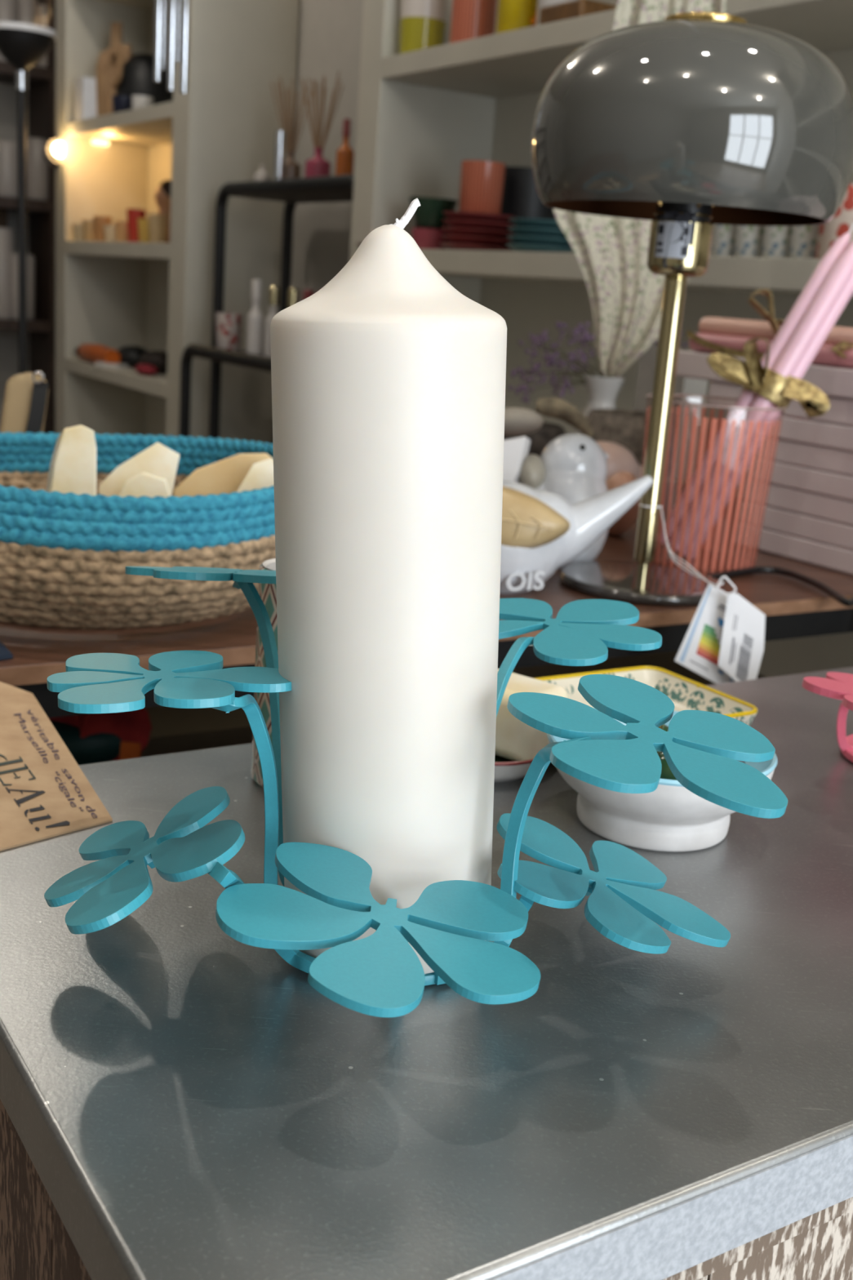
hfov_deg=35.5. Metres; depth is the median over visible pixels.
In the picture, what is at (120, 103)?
cup
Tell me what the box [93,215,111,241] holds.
ceramic pot
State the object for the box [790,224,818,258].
cup
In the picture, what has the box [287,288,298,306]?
bottle
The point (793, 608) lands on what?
display table
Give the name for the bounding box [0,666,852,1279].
countertop
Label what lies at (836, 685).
candle holder
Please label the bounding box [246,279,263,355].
bottle
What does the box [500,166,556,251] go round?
jar
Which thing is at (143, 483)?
chunk
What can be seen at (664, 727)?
bauble
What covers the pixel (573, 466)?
bird figurine
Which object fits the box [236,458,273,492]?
chunk
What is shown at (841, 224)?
cup
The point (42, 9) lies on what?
glass jar
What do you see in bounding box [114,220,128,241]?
ceramic pot
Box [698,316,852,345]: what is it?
taper candle
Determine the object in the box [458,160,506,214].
tumbler
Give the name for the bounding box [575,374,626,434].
bud vase
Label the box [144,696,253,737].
cardboard box
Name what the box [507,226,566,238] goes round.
plate
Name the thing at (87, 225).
ceramic pot
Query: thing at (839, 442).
tray
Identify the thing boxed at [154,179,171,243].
figurine
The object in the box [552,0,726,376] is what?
vase
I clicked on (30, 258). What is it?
glass jar
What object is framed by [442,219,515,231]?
plate
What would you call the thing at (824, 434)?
gift box
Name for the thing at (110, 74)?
cutting board
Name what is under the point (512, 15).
mug
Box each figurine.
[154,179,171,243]
[518,432,608,568]
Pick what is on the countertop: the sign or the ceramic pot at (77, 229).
the sign
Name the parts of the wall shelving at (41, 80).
shelf, shelf, shelf, panel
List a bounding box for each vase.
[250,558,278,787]
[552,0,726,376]
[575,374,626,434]
[641,393,786,574]
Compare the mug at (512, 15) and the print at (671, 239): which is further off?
the mug at (512, 15)
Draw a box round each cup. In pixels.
[111,95,132,113]
[131,94,153,109]
[399,0,448,53]
[410,227,451,249]
[536,0,570,25]
[711,224,736,257]
[734,225,764,257]
[762,226,791,257]
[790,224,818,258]
[815,183,852,258]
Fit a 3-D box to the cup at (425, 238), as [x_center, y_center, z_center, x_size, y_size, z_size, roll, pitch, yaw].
[0.007,-0.699,2.332,0.072,0.036,0.072,4,15,0]
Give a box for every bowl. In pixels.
[408,196,457,229]
[546,707,777,852]
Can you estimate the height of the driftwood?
0.038 m
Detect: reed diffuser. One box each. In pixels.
[270,75,313,178]
[300,71,343,177]
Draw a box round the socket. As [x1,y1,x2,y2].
[647,201,714,277]
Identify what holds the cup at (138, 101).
on the shelving unit at (151, 296)
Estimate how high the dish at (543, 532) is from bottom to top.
0.100 m
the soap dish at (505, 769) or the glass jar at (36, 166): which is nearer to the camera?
the soap dish at (505, 769)
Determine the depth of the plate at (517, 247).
2.04 m
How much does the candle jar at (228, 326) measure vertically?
0.085 m
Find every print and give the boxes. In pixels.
[656,224,689,255]
[689,604,726,671]
[728,613,737,664]
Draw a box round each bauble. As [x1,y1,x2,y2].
[656,724,668,751]
[657,751,677,780]
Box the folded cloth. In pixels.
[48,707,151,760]
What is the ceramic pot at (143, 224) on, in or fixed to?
on the shelving unit at (151, 296)
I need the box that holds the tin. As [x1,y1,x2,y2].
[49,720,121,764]
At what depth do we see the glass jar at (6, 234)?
4.55 m
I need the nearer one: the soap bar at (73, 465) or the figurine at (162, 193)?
the soap bar at (73, 465)
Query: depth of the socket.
0.94 m
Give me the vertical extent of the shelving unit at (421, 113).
2.579 m
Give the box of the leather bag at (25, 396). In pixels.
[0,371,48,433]
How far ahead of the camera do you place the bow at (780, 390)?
1.09 m
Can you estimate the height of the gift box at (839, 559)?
0.020 m
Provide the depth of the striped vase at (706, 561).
1.08 m
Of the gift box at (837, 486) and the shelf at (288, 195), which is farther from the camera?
the shelf at (288, 195)
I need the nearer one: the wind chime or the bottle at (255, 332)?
the wind chime
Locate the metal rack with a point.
(340, 188)
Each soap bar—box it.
[46,425,96,495]
[494,668,568,761]
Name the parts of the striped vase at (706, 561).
glass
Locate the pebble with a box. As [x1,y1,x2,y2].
[504,408,543,435]
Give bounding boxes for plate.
[440,235,513,246]
[440,242,512,251]
[441,226,515,238]
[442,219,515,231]
[443,211,516,222]
[506,235,571,247]
[506,243,573,253]
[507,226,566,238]
[508,217,560,229]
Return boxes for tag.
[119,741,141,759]
[675,583,735,684]
[718,593,765,681]
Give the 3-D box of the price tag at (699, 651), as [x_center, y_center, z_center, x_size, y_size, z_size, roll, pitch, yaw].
[0.193,-0.001,0.906,0.046,0.072,0.016,6,15,6]
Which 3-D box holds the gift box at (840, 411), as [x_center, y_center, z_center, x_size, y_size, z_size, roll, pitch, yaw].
[0.466,-0.186,1.136,0.190,0.022,0.445,-5,17,-32]
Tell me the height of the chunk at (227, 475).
0.054 m
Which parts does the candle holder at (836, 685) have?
flower, stem, plate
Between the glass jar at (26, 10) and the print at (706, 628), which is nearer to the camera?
the print at (706, 628)
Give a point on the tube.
(280, 135)
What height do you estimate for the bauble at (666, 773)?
0.027 m
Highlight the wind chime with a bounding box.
[153,0,190,93]
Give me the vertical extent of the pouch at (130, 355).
0.060 m
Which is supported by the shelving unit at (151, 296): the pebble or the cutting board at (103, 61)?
the cutting board at (103, 61)
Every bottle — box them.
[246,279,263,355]
[253,164,270,180]
[263,286,279,357]
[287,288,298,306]
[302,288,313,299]
[335,118,354,175]
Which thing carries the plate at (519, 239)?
on the plate at (517, 247)
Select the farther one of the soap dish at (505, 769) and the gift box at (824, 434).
the gift box at (824, 434)
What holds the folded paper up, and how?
on the display table
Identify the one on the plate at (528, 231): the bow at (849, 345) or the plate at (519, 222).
the plate at (519, 222)
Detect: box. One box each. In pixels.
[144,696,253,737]
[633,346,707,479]
[675,351,852,399]
[708,381,852,426]
[735,522,852,575]
[739,501,852,550]
[742,479,852,525]
[746,457,852,501]
[755,437,852,476]
[766,415,852,452]
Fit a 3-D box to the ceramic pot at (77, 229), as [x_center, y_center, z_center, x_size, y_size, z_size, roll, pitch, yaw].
[-0.982,-1.158,3.794,0.052,0.045,0.052,4,15,0]
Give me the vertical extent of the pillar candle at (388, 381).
0.232 m
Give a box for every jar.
[0,0,16,61]
[0,139,17,197]
[0,227,13,319]
[12,253,35,319]
[16,0,37,66]
[26,137,47,200]
[37,4,46,67]
[215,312,243,351]
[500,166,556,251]
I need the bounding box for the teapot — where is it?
[108,50,173,105]
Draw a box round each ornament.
[595,440,643,481]
[605,471,640,535]
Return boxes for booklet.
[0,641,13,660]
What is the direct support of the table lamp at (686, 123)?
on the display table
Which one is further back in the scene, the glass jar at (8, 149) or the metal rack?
the glass jar at (8, 149)
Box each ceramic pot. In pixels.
[71,223,84,240]
[81,219,94,240]
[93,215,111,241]
[103,225,116,241]
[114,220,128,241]
[126,208,146,242]
[137,217,150,242]
[147,213,168,243]
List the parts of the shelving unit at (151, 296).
panel, shelf, shelf, shelf, shelf, panel, panel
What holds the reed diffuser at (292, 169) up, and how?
on the metal rack
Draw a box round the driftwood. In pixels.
[534,396,593,437]
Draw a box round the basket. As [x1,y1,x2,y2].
[0,431,275,629]
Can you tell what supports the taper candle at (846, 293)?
in the striped vase at (706, 561)
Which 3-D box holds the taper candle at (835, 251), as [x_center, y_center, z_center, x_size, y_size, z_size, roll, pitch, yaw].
[0.275,-0.212,1.115,0.148,0.277,0.017,0,15,-17]
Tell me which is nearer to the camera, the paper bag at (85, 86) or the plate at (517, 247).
the plate at (517, 247)
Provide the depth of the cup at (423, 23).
2.26 m
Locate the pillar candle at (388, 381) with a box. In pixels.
[270,198,506,973]
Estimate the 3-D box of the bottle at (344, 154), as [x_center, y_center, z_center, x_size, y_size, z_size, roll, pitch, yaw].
[-0.165,-0.986,2.704,0.036,0.133,0.036,4,15,0]
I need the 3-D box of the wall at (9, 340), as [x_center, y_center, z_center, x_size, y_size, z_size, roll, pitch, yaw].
[-3.117,-1.410,3.760,4.100,2.600,0.100,-5,17,-32]
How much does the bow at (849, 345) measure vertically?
0.034 m
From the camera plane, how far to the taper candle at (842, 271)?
1.10 m
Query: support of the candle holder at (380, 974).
on the countertop
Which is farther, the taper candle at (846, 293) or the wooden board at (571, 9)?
the wooden board at (571, 9)
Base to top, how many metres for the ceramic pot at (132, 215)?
0.089 m
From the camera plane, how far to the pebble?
1.26 m
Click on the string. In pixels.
(669, 551)
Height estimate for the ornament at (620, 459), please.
0.073 m
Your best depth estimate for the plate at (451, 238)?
2.21 m
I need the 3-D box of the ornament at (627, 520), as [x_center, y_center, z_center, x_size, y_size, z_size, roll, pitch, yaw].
[0.179,-0.127,1.240,0.040,0.062,0.064,4,15,0]
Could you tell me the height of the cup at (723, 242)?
0.062 m
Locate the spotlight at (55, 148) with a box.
[43,138,64,166]
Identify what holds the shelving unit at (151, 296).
on the floor
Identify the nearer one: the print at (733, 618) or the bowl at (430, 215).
the print at (733, 618)
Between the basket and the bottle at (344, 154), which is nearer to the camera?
the basket
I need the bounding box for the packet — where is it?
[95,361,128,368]
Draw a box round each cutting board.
[95,22,133,116]
[102,44,131,115]
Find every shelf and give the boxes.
[191,350,271,372]
[228,187,353,203]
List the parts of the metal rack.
frame, frame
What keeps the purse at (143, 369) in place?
on the shelving unit at (151, 296)
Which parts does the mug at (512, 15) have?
handle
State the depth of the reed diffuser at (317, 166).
2.79 m
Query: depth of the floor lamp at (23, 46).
3.42 m
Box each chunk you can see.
[98,442,179,496]
[119,471,170,497]
[173,453,273,497]
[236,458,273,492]
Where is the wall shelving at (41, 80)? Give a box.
[0,0,55,433]
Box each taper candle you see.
[657,225,852,548]
[668,241,852,554]
[676,273,852,559]
[688,332,852,368]
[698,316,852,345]
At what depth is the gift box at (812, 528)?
1.18 m
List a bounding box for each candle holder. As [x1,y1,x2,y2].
[44,566,787,1017]
[802,671,852,762]
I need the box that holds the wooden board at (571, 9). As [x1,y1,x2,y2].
[538,0,616,25]
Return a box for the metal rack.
[178,173,354,438]
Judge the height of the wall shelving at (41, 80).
2.099 m
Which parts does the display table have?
frame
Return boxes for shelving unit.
[55,0,299,444]
[349,0,852,677]
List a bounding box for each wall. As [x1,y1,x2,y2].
[0,82,29,425]
[290,0,364,302]
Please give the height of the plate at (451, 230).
0.012 m
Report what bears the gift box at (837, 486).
on the gift box at (812, 504)
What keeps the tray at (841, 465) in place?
on the gift box at (806, 455)
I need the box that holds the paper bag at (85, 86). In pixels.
[75,76,97,120]
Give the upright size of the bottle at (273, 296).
0.151 m
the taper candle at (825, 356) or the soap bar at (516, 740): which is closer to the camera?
the soap bar at (516, 740)
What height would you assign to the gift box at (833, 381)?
0.024 m
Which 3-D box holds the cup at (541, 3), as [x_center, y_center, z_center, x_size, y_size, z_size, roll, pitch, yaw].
[0.195,-0.957,1.984,0.060,0.100,0.060,4,15,0]
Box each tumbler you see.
[448,0,497,44]
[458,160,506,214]
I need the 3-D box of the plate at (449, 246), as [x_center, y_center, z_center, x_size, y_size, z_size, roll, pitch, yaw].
[0.085,-0.660,2.254,0.124,0.012,0.124,4,15,0]
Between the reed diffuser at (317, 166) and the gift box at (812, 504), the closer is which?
the gift box at (812, 504)
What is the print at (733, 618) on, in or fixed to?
attached to the price tag at (742, 644)
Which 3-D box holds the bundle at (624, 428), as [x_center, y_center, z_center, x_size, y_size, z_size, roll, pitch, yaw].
[0.234,-0.219,1.552,0.110,0.089,0.110,4,15,0]
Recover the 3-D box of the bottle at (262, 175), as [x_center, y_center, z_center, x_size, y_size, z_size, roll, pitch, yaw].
[-0.373,-1.049,3.029,0.036,0.060,0.036,4,15,0]
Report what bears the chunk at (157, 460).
in the basket
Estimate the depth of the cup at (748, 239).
1.69 m
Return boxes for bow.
[686,288,785,359]
[706,337,830,417]
[831,341,852,358]
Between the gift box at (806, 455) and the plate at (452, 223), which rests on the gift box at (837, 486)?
the gift box at (806, 455)
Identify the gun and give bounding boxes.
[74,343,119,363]
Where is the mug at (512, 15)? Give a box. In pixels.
[495,0,537,34]
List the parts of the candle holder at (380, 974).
flower, flower, flower, stem, stem, stem, flower, plate, stem, stem, stem, flower, flower, flower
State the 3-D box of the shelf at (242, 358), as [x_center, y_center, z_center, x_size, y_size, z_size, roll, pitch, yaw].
[-0.269,-0.591,2.866,0.255,0.017,0.628,-5,17,-32]
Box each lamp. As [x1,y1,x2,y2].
[0,21,56,373]
[92,139,109,146]
[530,11,852,606]
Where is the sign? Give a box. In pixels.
[0,681,112,851]
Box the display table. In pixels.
[0,481,852,757]
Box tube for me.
[273,129,285,179]
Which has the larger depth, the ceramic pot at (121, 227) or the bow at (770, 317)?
the ceramic pot at (121, 227)
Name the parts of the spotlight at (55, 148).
bulb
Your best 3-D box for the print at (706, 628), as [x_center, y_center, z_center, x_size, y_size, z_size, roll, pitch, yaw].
[0.193,-0.002,0.904,0.027,0.045,0.010,0,15,-14]
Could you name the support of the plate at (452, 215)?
on the plate at (452, 223)
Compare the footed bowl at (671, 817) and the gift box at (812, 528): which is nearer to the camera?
the footed bowl at (671, 817)
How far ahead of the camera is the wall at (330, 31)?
3.05 m
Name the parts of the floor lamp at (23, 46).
lamp shade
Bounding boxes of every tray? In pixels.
[534,666,758,726]
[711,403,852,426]
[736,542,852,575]
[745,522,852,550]
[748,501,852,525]
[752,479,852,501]
[755,457,852,476]
[766,435,852,452]
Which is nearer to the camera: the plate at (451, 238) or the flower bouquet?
the flower bouquet
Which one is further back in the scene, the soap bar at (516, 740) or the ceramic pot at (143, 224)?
the ceramic pot at (143, 224)
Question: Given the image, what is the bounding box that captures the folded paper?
[502,435,530,483]
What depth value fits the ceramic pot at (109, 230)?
3.66 m
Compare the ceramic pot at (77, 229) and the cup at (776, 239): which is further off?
the ceramic pot at (77, 229)
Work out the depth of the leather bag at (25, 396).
1.14 m
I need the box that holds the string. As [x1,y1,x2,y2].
[638,503,736,595]
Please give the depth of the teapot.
3.56 m
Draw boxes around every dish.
[493,754,533,782]
[500,475,653,593]
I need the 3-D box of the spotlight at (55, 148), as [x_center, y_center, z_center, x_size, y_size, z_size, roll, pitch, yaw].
[-1.060,-1.398,3.826,0.067,0.073,0.100,-3,16,-27]
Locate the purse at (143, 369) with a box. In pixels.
[134,364,157,375]
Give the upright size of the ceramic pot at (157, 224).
0.077 m
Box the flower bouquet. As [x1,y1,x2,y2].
[508,321,687,403]
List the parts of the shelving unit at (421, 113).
panel, shelf, shelf, shelf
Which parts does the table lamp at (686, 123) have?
lamp shade, power cord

